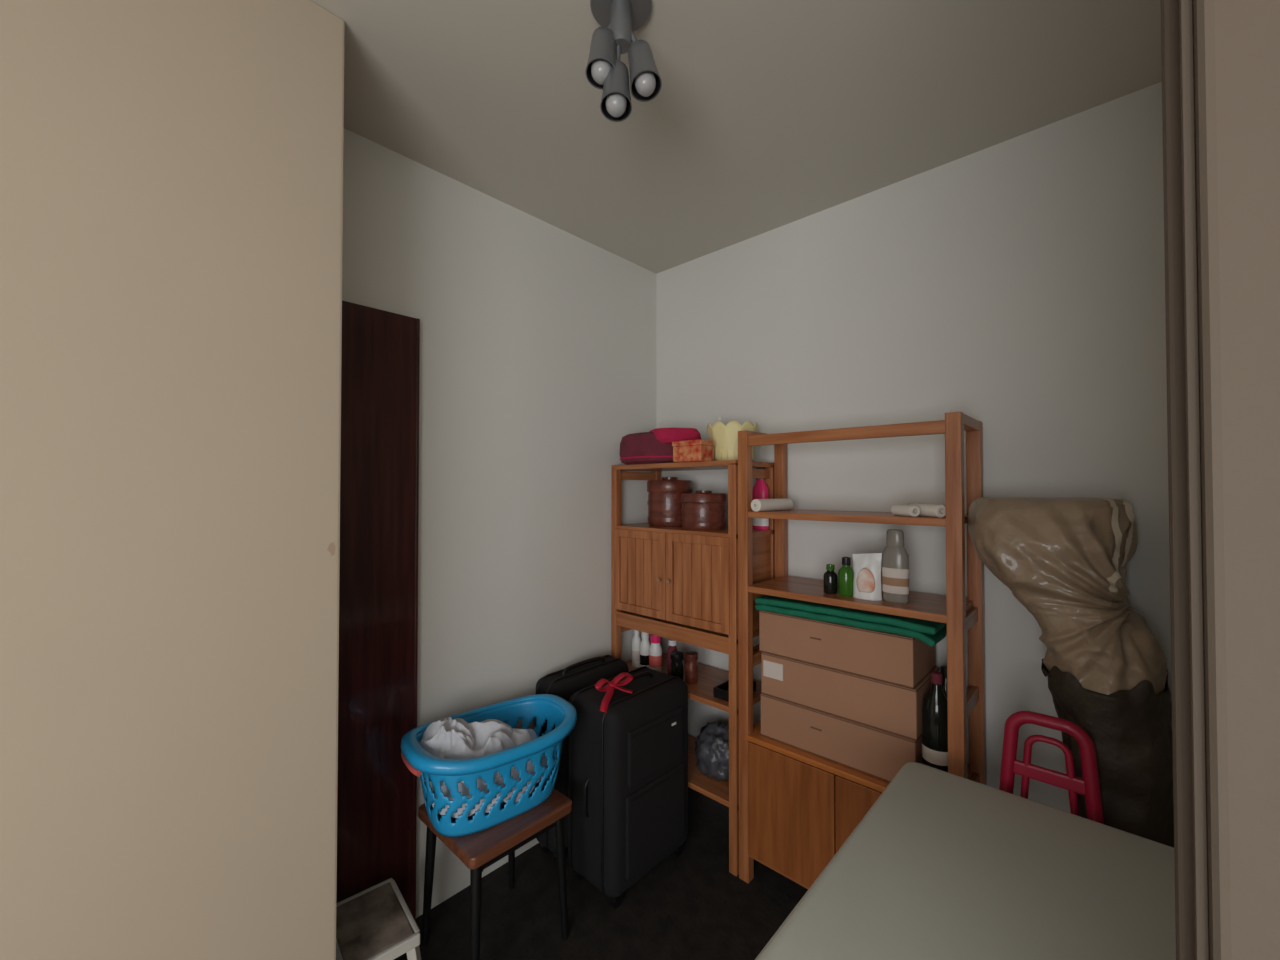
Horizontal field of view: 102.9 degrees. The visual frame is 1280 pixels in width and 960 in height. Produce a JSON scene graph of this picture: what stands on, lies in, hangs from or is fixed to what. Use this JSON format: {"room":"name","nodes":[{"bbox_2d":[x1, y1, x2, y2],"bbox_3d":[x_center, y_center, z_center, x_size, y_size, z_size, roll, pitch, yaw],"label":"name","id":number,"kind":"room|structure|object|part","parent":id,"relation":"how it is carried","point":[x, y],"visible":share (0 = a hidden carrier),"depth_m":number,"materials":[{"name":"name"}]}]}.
{"room":"storage room","nodes":[
{"label":"storage room","id":0,"kind":"room"},
{"bbox_2d":[0,0,344,959],"bbox_3d":[-1.707,0.181,0.572,0.520,2.656,2.312,-1,-1,43],"label":"wardrobe","id":1,"kind":"structure","parent":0,"point":[171,171],"depth_m":1.01,"materials":[{"name":"beige paint"}]},
{"bbox_2d":[327,542,334,555],"bbox_3d":[-0.742,0.166,1.225,0.001,0.034,0.018,-1,-1,43],"label":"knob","id":2,"kind":"structure","parent":1,"relation":"attached to","point":[331,548],"depth_m":1.23,"materials":[{"name":"beige paint"}]},
{"bbox_2d":[342,128,655,917],"bbox_3d":[-0.476,0.207,2.199,0.100,2.656,1.748,-1,-1,43],"label":"wall","id":3,"kind":"structure","parent":0,"point":[538,339],"depth_m":2.04,"materials":[{"name":"white paint"}]},
{"bbox_2d":[336,300,416,913],"bbox_3d":[-0.901,0.478,1.643,0.028,2.084,0.351,-1,-1,43],"label":"leaf","id":4,"kind":"object","parent":3,"relation":"attached to","point":[378,458],"visible":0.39,"depth_m":1.67,"materials":[{"name":"brown wood"}]},
{"bbox_2d":[412,318,419,921],"bbox_3d":[-0.782,0.480,1.768,0.031,2.084,0.011,-1,-1,43],"label":"edge lipping","id":5,"kind":"object","parent":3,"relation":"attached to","point":[418,320],"visible":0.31,"depth_m":1.76,"materials":[{"name":"brown wood"}]},
{"bbox_2d":[394,787,807,959],"bbox_3d":[0.836,1.565,0.946,3.900,0.100,1.840,-1,-1,43],"label":"floor","id":6,"kind":"structure","parent":0,"point":[689,906],"depth_m":1.81,"materials":[{"name":"black carpet"}]},
{"bbox_2d":[336,878,420,959],"bbox_3d":[-0.777,1.398,1.469,0.238,0.254,0.324,1,-1,-41],"label":"step stool","id":7,"kind":"object","parent":6,"relation":"on","point":[376,922],"visible":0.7,"depth_m":1.45,"materials":[{"name":"white paint"}]},
{"bbox_3d":[-0.623,1.407,1.431,0.067,0.235,0.029,0,-1,5],"label":"leg","id":8,"kind":"part","parent":7,"relation":"part of","materials":[{"name":"white paint"}]},
{"bbox_2d":[418,789,571,959],"bbox_3d":[-0.479,1.302,1.695,0.360,0.451,0.375,-1,-1,43],"label":"stool","id":9,"kind":"object","parent":6,"relation":"on","point":[478,851],"visible":0.7,"depth_m":1.61,"materials":[{"name":"brown wood"}]},
{"bbox_3d":[-0.693,1.319,1.682,0.052,0.417,0.033,0,-1,9],"label":"leg","id":10,"kind":"part","parent":9,"relation":"part of","materials":[{"name":"black metal"}]},
{"bbox_3d":[-0.477,1.316,1.480,0.033,0.417,0.052,0,-1,-13],"label":"leg","id":11,"kind":"part","parent":9,"relation":"part of","materials":[{"name":"black metal"}]},
{"bbox_2d":[401,694,576,836],"bbox_3d":[-0.488,0.941,1.705,0.562,0.270,0.374,1,-1,-39],"label":"laundry basket","id":12,"kind":"object","parent":9,"relation":"on","point":[556,710],"visible":0.88,"depth_m":1.58,"materials":[{"name":"blue plastic"}]},
{"bbox_3d":[-0.695,0.852,1.540,0.027,0.018,0.163,1,-1,-39],"label":"handle","id":13,"kind":"part","parent":12,"relation":"part of","materials":[{"name":"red plastic"}]},
{"bbox_2d":[419,717,550,817],"bbox_3d":[-0.502,0.904,1.704,0.272,0.266,0.429,-1,-1,43],"label":"laundry","id":14,"kind":"object","parent":12,"relation":"in","point":[448,738],"visible":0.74,"depth_m":1.61,"materials":[{"name":"white fabric"}]},
{"bbox_3d":[-0.479,1.094,1.698,0.360,0.035,0.375,-1,-1,43],"label":"seat","id":15,"kind":"part","parent":9,"relation":"part of","materials":[{"name":"brown wood"}]},
{"bbox_3d":[-0.481,1.323,1.909,0.033,0.417,0.052,0,-1,-13],"label":"leg","id":16,"kind":"part","parent":9,"relation":"part of","materials":[{"name":"black metal"}]},
{"bbox_3d":[-0.265,1.319,1.707,0.052,0.417,0.033,0,-1,9],"label":"leg","id":17,"kind":"part","parent":9,"relation":"part of","materials":[{"name":"black metal"}]},
{"bbox_2d":[535,655,628,861],"bbox_3d":[-0.240,1.158,2.198,0.176,0.753,0.462,-1,-1,43],"label":"suitcase","id":18,"kind":"object","parent":6,"relation":"on","point":[564,683],"visible":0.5,"depth_m":2.07,"materials":[{"name":"black fabric"}]},
{"bbox_3d":[-0.240,0.803,2.212,0.018,0.042,0.251,-1,-1,43],"label":"handle","id":19,"kind":"part","parent":18,"relation":"part of","materials":[{"name":"black"}]},
{"bbox_2d":[568,666,687,908],"bbox_3d":[-0.038,1.142,2.020,0.286,0.780,0.477,-1,-1,43],"label":"suitcase","id":20,"kind":"object","parent":6,"relation":"on","point":[628,791],"visible":1,"depth_m":1.88,"materials":[{"name":"black fabric"}]},
{"bbox_3d":[-0.194,1.161,1.859,0.014,0.145,0.030,-1,-1,43],"label":"handle","id":21,"kind":"part","parent":20,"relation":"part of","materials":[{"name":"black plastic"}]},
{"bbox_3d":[-0.038,0.805,2.033,0.018,0.042,0.266,-1,-1,43],"label":"handle","id":22,"kind":"part","parent":20,"relation":"part of","materials":[{"name":"black"}]},
{"bbox_2d":[611,460,774,875],"bbox_3d":[0.219,0.732,2.328,0.700,1.610,0.360,-1,-1,43],"label":"shelving unit","id":23,"kind":"object","parent":6,"relation":"on","point":[679,584],"visible":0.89,"depth_m":2.16,"materials":[{"name":"brown wood"}]},
{"bbox_3d":[-0.115,0.739,2.458,0.035,1.600,0.035,-1,-1,43],"label":"post","id":24,"kind":"part","parent":23,"relation":"part of","materials":[{"name":"brown wood"}]},
{"bbox_3d":[-0.014,0.720,2.566,0.015,0.040,0.270,-1,-1,43],"label":"rail","id":25,"kind":"part","parent":23,"relation":"part of","materials":[{"name":"brown wood"}]},
{"bbox_2d":[632,630,640,667],"bbox_3d":[-0.016,0.799,2.464,0.049,0.200,0.049,-1,-1,43],"label":"toiletry bottle","id":26,"kind":"object","parent":23,"relation":"on","point":[636,640],"visible":0.74,"depth_m":2.44,"materials":[{"name":"white plastic"}]},
{"bbox_3d":[-0.014,-0.019,2.577,0.015,0.040,0.270,-1,-1,43],"label":"rail","id":27,"kind":"part","parent":23,"relation":"part of","materials":[{"name":"brown wood"}]},
{"bbox_3d":[-0.001,0.249,2.337,0.250,0.035,0.018,-1,-1,43],"label":"door rail","id":28,"kind":"part","parent":23,"relation":"part of","materials":[{"name":"brown wood"}]},
{"bbox_3d":[-0.001,0.594,2.332,0.250,0.035,0.018,-1,-1,43],"label":"door rail","id":29,"kind":"part","parent":23,"relation":"part of","materials":[{"name":"brown wood"}]},
{"bbox_2d":[640,632,649,667],"bbox_3d":[0.025,0.803,2.412,0.053,0.190,0.053,-1,-1,43],"label":"toiletry bottle","id":30,"kind":"object","parent":23,"relation":"on","point":[645,644],"visible":0.7,"depth_m":2.39,"materials":[{"name":"white plastic"}]},
{"bbox_2d":[649,634,661,671],"bbox_3d":[0.073,0.805,2.368,0.061,0.185,0.061,-1,-1,43],"label":"toiletry bottle","id":31,"kind":"object","parent":23,"relation":"on","point":[655,651],"visible":0.85,"depth_m":2.35,"materials":[{"name":"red plastic"}]},
{"bbox_3d":[0.087,0.742,2.673,0.035,1.600,0.035,-1,-1,43],"label":"post","id":32,"kind":"part","parent":23,"relation":"part of","materials":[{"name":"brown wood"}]},
{"bbox_2d":[620,428,700,464],"bbox_3d":[0.107,-0.155,2.412,0.440,0.166,0.355,-1,-1,43],"label":"fabric basket","id":33,"kind":"object","parent":23,"relation":"on","point":[655,445],"visible":0.68,"depth_m":2.25,"materials":[{"name":"red fabric"}]},
{"bbox_2d":[647,477,692,526],"bbox_3d":[0.144,0.101,2.462,0.220,0.235,0.220,-1,-1,43],"label":"lidded pot","id":34,"kind":"object","parent":23,"relation":"on","point":[664,503],"visible":0.78,"depth_m":2.37,"materials":[{"name":"brown ceramic"}]},
{"bbox_3d":[0.144,0.021,2.464,0.220,0.075,0.220,-1,-1,43],"label":"lid","id":35,"kind":"part","parent":34,"relation":"part of","materials":[{"name":"brown ceramic"}]},
{"bbox_2d":[667,639,676,674],"bbox_3d":[0.150,0.817,2.363,0.048,0.160,0.048,-1,-1,43],"label":"toiletry bottle","id":36,"kind":"object","parent":23,"relation":"on","point":[672,644],"visible":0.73,"depth_m":2.35,"materials":[{"name":"red plastic"}]},
{"bbox_2d":[670,651,683,679],"bbox_3d":[0.167,0.836,2.292,0.065,0.120,0.065,-1,-1,43],"label":"glass jar","id":37,"kind":"object","parent":23,"relation":"on","point":[677,665],"visible":0.87,"depth_m":2.27,"materials":[{"name":"black glass"}]},
{"bbox_2d":[685,651,697,683],"bbox_3d":[0.228,0.831,2.263,0.060,0.130,0.060,-1,-1,43],"label":"glass jar","id":38,"kind":"object","parent":23,"relation":"on","point":[691,657],"visible":1,"depth_m":2.24,"materials":[{"name":"brown glass"}]},
{"bbox_3d":[0.229,-0.062,2.351,0.700,0.022,0.330,-1,-1,43],"label":"shelf","id":39,"kind":"part","parent":23,"relation":"part of","materials":[{"name":"brown wood"}]},
{"bbox_2d":[672,439,713,461],"bbox_3d":[0.222,-0.120,2.144,0.153,0.087,0.091,-1,-1,43],"label":"tin box","id":40,"kind":"object","parent":23,"relation":"on","point":[689,450],"visible":0.91,"depth_m":2.10,"materials":[{"name":"orange metal"}]},
{"bbox_3d":[0.222,-0.152,2.144,0.153,0.022,0.091,-1,-1,43],"label":"lid","id":41,"kind":"part","parent":40,"relation":"part of","materials":[{"name":"metal"}]},
{"bbox_3d":[0.230,0.908,2.337,0.700,0.022,0.327,-1,-1,43],"label":"shelf","id":42,"kind":"part","parent":23,"relation":"part of","materials":[{"name":"brown wood"}]},
{"bbox_3d":[0.236,0.246,2.116,0.250,0.035,0.018,-1,-1,43],"label":"door rail","id":43,"kind":"part","parent":23,"relation":"part of","materials":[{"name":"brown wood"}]},
{"bbox_3d":[0.236,0.591,2.111,0.250,0.035,0.018,-1,-1,43],"label":"door rail","id":44,"kind":"part","parent":23,"relation":"part of","materials":[{"name":"brown wood"}]},
{"bbox_3d":[0.239,0.418,2.116,0.250,0.310,0.006,-1,-1,43],"label":"door panel","id":45,"kind":"part","parent":23,"relation":"part of","materials":[{"name":"brown wood"}]},
{"bbox_2d":[681,490,726,529],"bbox_3d":[0.285,0.131,2.276,0.206,0.170,0.206,-1,-1,43],"label":"lidded pot","id":46,"kind":"object","parent":23,"relation":"on","point":[702,509],"visible":1,"depth_m":2.19,"materials":[{"name":"brown ceramic"}]},
{"bbox_3d":[0.285,0.073,2.277,0.206,0.054,0.206,-1,-1,43],"label":"lid","id":47,"kind":"part","parent":46,"relation":"part of","materials":[{"name":"brown ceramic"}]},
{"bbox_2d":[695,721,728,780],"bbox_3d":[0.341,1.159,2.207,0.222,0.212,0.197,-1,-1,43],"label":"plastic bag","id":48,"kind":"object","parent":23,"relation":"on","point":[712,744],"visible":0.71,"depth_m":2.15,"materials":[{"name":"grey plastic"}]},
{"bbox_3d":[0.230,1.278,2.331,0.700,0.022,0.327,-1,-1,43],"label":"shelf","id":49,"kind":"part","parent":23,"relation":"part of","materials":[{"name":"brown wood"}]},
{"bbox_2d":[707,417,757,460],"bbox_3d":[0.403,-0.179,2.232,0.219,0.209,0.213,-1,-1,43],"label":"basket","id":50,"kind":"object","parent":23,"relation":"on","point":[725,438],"visible":0.59,"depth_m":2.15,"materials":[{"name":"yellow fabric"}]},
{"bbox_3d":[0.372,0.732,2.004,0.035,1.600,0.035,-1,-1,43],"label":"post","id":51,"kind":"part","parent":23,"relation":"part of","materials":[{"name":"brown wood"}]},
{"bbox_2d":[713,680,755,701],"bbox_3d":[0.397,0.874,2.132,0.095,0.040,0.180,-1,-1,43],"label":"tray","id":52,"kind":"object","parent":23,"relation":"on","point":[721,691],"visible":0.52,"depth_m":2.09,"materials":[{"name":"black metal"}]},
{"bbox_3d":[0.472,0.713,2.112,0.015,0.040,0.270,-1,-1,43],"label":"rail","id":53,"kind":"part","parent":23,"relation":"part of","materials":[{"name":"brown wood"}]},
{"bbox_2d":[752,468,768,529],"bbox_3d":[0.519,0.081,2.201,0.078,0.268,0.046,-1,-1,43],"label":"shampoo bottle","id":54,"kind":"object","parent":23,"relation":"on","point":[760,489],"visible":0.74,"depth_m":2.18,"materials":[{"name":"pink plastic"}]},
{"bbox_3d":[0.472,-0.027,2.124,0.015,0.040,0.270,-1,-1,43],"label":"rail","id":55,"kind":"part","parent":23,"relation":"part of","materials":[{"name":"brown wood"}]},
{"bbox_3d":[0.573,0.735,2.220,0.035,1.600,0.035,-1,-1,43],"label":"post","id":56,"kind":"part","parent":23,"relation":"part of","materials":[{"name":"brown wood"}]},
{"bbox_2d":[738,412,985,888],"bbox_3d":[0.765,0.668,1.837,0.750,1.722,0.334,-1,-1,43],"label":"bookcase","id":57,"kind":"object","parent":6,"relation":"on","point":[798,808],"visible":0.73,"depth_m":1.74,"materials":[{"name":"brown wood"}]},
{"bbox_3d":[0.409,0.670,1.974,0.042,1.722,0.040,-1,-1,43],"label":"post","id":58,"kind":"part","parent":57,"relation":"part of","materials":[{"name":"brown wood"}]},
{"bbox_3d":[0.507,0.710,2.080,0.020,0.045,0.250,-1,-1,43],"label":"rail","id":59,"kind":"part","parent":57,"relation":"part of","materials":[{"name":"brown wood"}]},
{"bbox_3d":[0.507,0.450,2.084,0.020,0.045,0.250,-1,-1,43],"label":"rail","id":60,"kind":"part","parent":57,"relation":"part of","materials":[{"name":"brown wood"}]},
{"bbox_2d":[751,498,792,511],"bbox_3d":[0.521,0.098,2.006,0.224,0.048,0.048,1,-1,-40],"label":"paper roll","id":61,"kind":"object","parent":57,"relation":"on","point":[757,505],"visible":1,"depth_m":1.97,"materials":[{"name":"beige paper"}]},
{"bbox_3d":[0.607,0.673,2.186,0.042,1.722,0.040,-1,-1,43],"label":"post","id":62,"kind":"part","parent":57,"relation":"part of","materials":[{"name":"brown wood"}]},
{"bbox_3d":[0.536,1.203,1.827,0.329,0.422,0.018,-1,-1,43],"label":"door","id":63,"kind":"part","parent":57,"relation":"part of","materials":[{"name":"orange wood"}]},
{"bbox_2d":[823,564,837,593],"bbox_3d":[0.680,0.351,1.821,0.048,0.105,0.048,-1,-1,43],"label":"glass bottle","id":64,"kind":"object","parent":57,"relation":"on","point":[830,578],"visible":1,"depth_m":1.80,"materials":[{"name":"black glass"}]},
{"bbox_2d":[760,693,921,781],"bbox_3d":[0.749,0.891,1.861,0.540,0.156,0.278,-1,-1,43],"label":"cardboard box","id":65,"kind":"object","parent":57,"relation":"on","point":[878,753],"visible":0.55,"depth_m":1.74,"materials":[{"name":"brown cardboard"}]},
{"bbox_2d":[761,652,938,740],"bbox_3d":[0.752,0.733,1.861,0.540,0.156,0.278,-1,-1,43],"label":"cardboard box","id":66,"kind":"object","parent":65,"relation":"on","point":[882,705],"visible":0.72,"depth_m":1.72,"materials":[{"name":"brown cardboard"}]},
{"bbox_2d":[759,611,936,687],"bbox_3d":[0.746,0.575,1.869,0.540,0.156,0.278,-1,-1,43],"label":"cardboard box","id":67,"kind":"object","parent":66,"relation":"on","point":[901,660],"visible":0.74,"depth_m":1.73,"materials":[{"name":"brown cardboard"}]},
{"bbox_2d":[755,595,946,646],"bbox_3d":[0.757,0.475,1.839,0.621,0.070,0.301,-1,-1,43],"label":"cloth","id":68,"kind":"object","parent":67,"relation":"on","point":[930,633],"visible":0.57,"depth_m":1.69,"materials":[{"name":"fabric"}]},
{"bbox_2d":[838,557,853,596],"bbox_3d":[0.722,0.336,1.783,0.054,0.135,0.054,-1,-1,43],"label":"glass bottle","id":69,"kind":"object","parent":57,"relation":"on","point":[845,573],"visible":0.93,"depth_m":1.76,"materials":[{"name":"green glass"}]},
{"bbox_3d":[0.667,-0.155,1.745,0.666,0.040,0.022,-1,-1,43],"label":"rail","id":70,"kind":"part","parent":57,"relation":"part of","materials":[{"name":"brown wood"}]},
{"bbox_3d":[0.770,0.131,1.844,0.691,0.024,0.318,-1,-1,43],"label":"shelf","id":71,"kind":"part","parent":57,"relation":"part of","materials":[{"name":"brown wood"}]},
{"bbox_3d":[0.779,1.199,1.599,0.329,0.422,0.018,-1,-1,43],"label":"door","id":72,"kind":"part","parent":57,"relation":"part of","materials":[{"name":"orange wood"}]},
{"bbox_3d":[0.770,0.416,1.839,0.691,0.024,0.318,-1,-1,43],"label":"shelf","id":73,"kind":"part","parent":57,"relation":"part of","materials":[{"name":"brown wood"}]},
{"bbox_2d":[853,553,881,600],"bbox_3d":[0.771,0.323,1.734,0.096,0.158,0.062,-1,-1,43],"label":"pouch","id":74,"kind":"object","parent":57,"relation":"on","point":[866,567],"visible":1,"depth_m":1.71,"materials":[{"name":"white plastic"}]},
{"bbox_2d":[856,568,874,592],"bbox_3d":[0.757,0.336,1.712,0.061,0.082,0.012,-1,-1,43],"label":"print","id":75,"kind":"object","parent":74,"relation":"attached to","point":[865,577],"depth_m":1.71},
{"bbox_2d":[882,529,909,603],"bbox_3d":[0.843,0.282,1.684,0.085,0.238,0.049,-1,-1,43],"label":"lotion bottle","id":76,"kind":"object","parent":57,"relation":"on","point":[895,558],"visible":1,"depth_m":1.67,"materials":[{"name":"grey plastic"}]},
{"bbox_2d":[882,576,908,586],"bbox_3d":[0.843,0.334,1.684,0.083,0.026,0.049,-1,-1,43],"label":"label","id":77,"kind":"object","parent":76,"relation":"attached to","point":[887,581],"depth_m":1.66,"materials":[{"name":"brown paper"}]},
{"bbox_2d":[891,503,945,517],"bbox_3d":[0.894,0.096,1.628,0.137,0.040,0.181,0,-1,-16],"label":"bundle","id":78,"kind":"object","parent":57,"relation":"on","point":[912,509],"visible":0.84,"depth_m":1.58,"materials":[{"name":"beige paper"}]},
{"bbox_2d":[922,671,947,771],"bbox_3d":[0.919,0.780,1.578,0.084,0.370,0.084,-1,-1,43],"label":"wine bottle","id":79,"kind":"object","parent":57,"relation":"on","point":[934,706],"visible":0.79,"depth_m":1.55,"materials":[{"name":"glass"}]},
{"bbox_2d":[941,666,946,695],"bbox_3d":[0.996,0.786,1.657,0.084,0.360,0.084,-1,-1,43],"label":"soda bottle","id":80,"kind":"object","parent":57,"relation":"on","point":[943,668],"visible":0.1,"depth_m":1.65,"materials":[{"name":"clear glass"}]},
{"bbox_3d":[0.927,0.662,1.491,0.042,1.722,0.040,-1,-1,43],"label":"post","id":81,"kind":"part","parent":57,"relation":"part of","materials":[{"name":"brown wood"}]},
{"bbox_3d":[1.025,0.443,1.601,0.020,0.045,0.250,-1,-1,43],"label":"rail","id":82,"kind":"part","parent":57,"relation":"part of","materials":[{"name":"brown wood"}]},
{"bbox_3d":[1.025,0.703,1.597,0.020,0.045,0.250,-1,-1,43],"label":"rail","id":83,"kind":"part","parent":57,"relation":"part of","materials":[{"name":"brown wood"}]},
{"bbox_3d":[1.125,0.666,1.703,0.042,1.722,0.040,-1,-1,43],"label":"post","id":84,"kind":"part","parent":57,"relation":"part of","materials":[{"name":"brown wood"}]},
{"bbox_2d":[755,762,1175,959],"bbox_3d":[0.821,1.136,0.694,1.098,0.750,0.950,-1,-1,43],"label":"table","id":85,"kind":"object","parent":6,"relation":"on","point":[943,865],"visible":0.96,"depth_m":0.96,"materials":[{"name":"laminate"}]},
{"bbox_2d":[999,711,1103,823],"bbox_3d":[0.941,1.052,1.183,0.246,0.933,0.278,-1,-1,43],"label":"chair","id":86,"kind":"object","parent":6,"relation":"on","point":[1089,786],"visible":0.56,"depth_m":1.25,"materials":[{"name":"red plastic"}]},
{"bbox_2d":[968,497,1173,847],"bbox_3d":[1.203,0.786,1.429,0.465,1.472,0.367,-1,-1,43],"label":"wrapped bundle","id":87,"kind":"object","parent":6,"relation":"on","point":[1065,560],"visible":0.8,"depth_m":1.29,"materials":[{"name":"beige plastic"}]},
{"bbox_2d":[311,0,1161,273],"bbox_3d":[0.032,-1.204,0.126,3.900,0.100,4.200,-1,-1,43],"label":"ceiling","id":88,"kind":"structure","parent":0,"point":[766,115],"depth_m":1.49,"materials":[{"name":"paint"}]},
{"bbox_2d":[586,0,661,121],"bbox_3d":[-0.040,-0.994,1.201,0.170,0.287,0.158,-1,-1,43],"label":"ceiling spotlight","id":89,"kind":"object","parent":88,"relation":"attached to","point":[618,19],"depth_m":1.18,"materials":[{"name":"grey metal"}]},
{"bbox_2d":[656,82,1171,812],"bbox_3d":[1.055,0.202,1.898,2.550,2.656,0.100,-1,-1,43],"label":"wall","id":90,"kind":"structure","parent":0,"point":[1016,286],"depth_m":1.76,"materials":[{"name":"white paint"}]},
{"bbox_2d":[1193,0,1279,959],"bbox_3d":[1.038,0.168,-0.240,1.758,2.656,0.088,-1,-1,43],"label":"wall","id":91,"kind":"structure","parent":0,"point":[1237,42],"depth_m":0.32,"materials":[{"name":"beige paint"}]},
{"bbox_2d":[1160,0,1194,959],"bbox_3d":[0.408,0.178,0.382,0.012,2.656,0.029,-1,-1,43],"label":"trim","id":92,"kind":"structure","parent":91,"relation":"attached to","point":[1170,39],"depth_m":0.38,"materials":[{"name":"beige paint"}]},
{"bbox_2d":[1179,0,1208,959],"bbox_3d":[0.377,0.177,0.344,0.006,2.656,0.011,-1,-1,43],"label":"trim","id":93,"kind":"structure","parent":91,"relation":"attached to","point":[1191,331],"depth_m":0.34,"materials":[{"name":"beige paint"}]}
]}

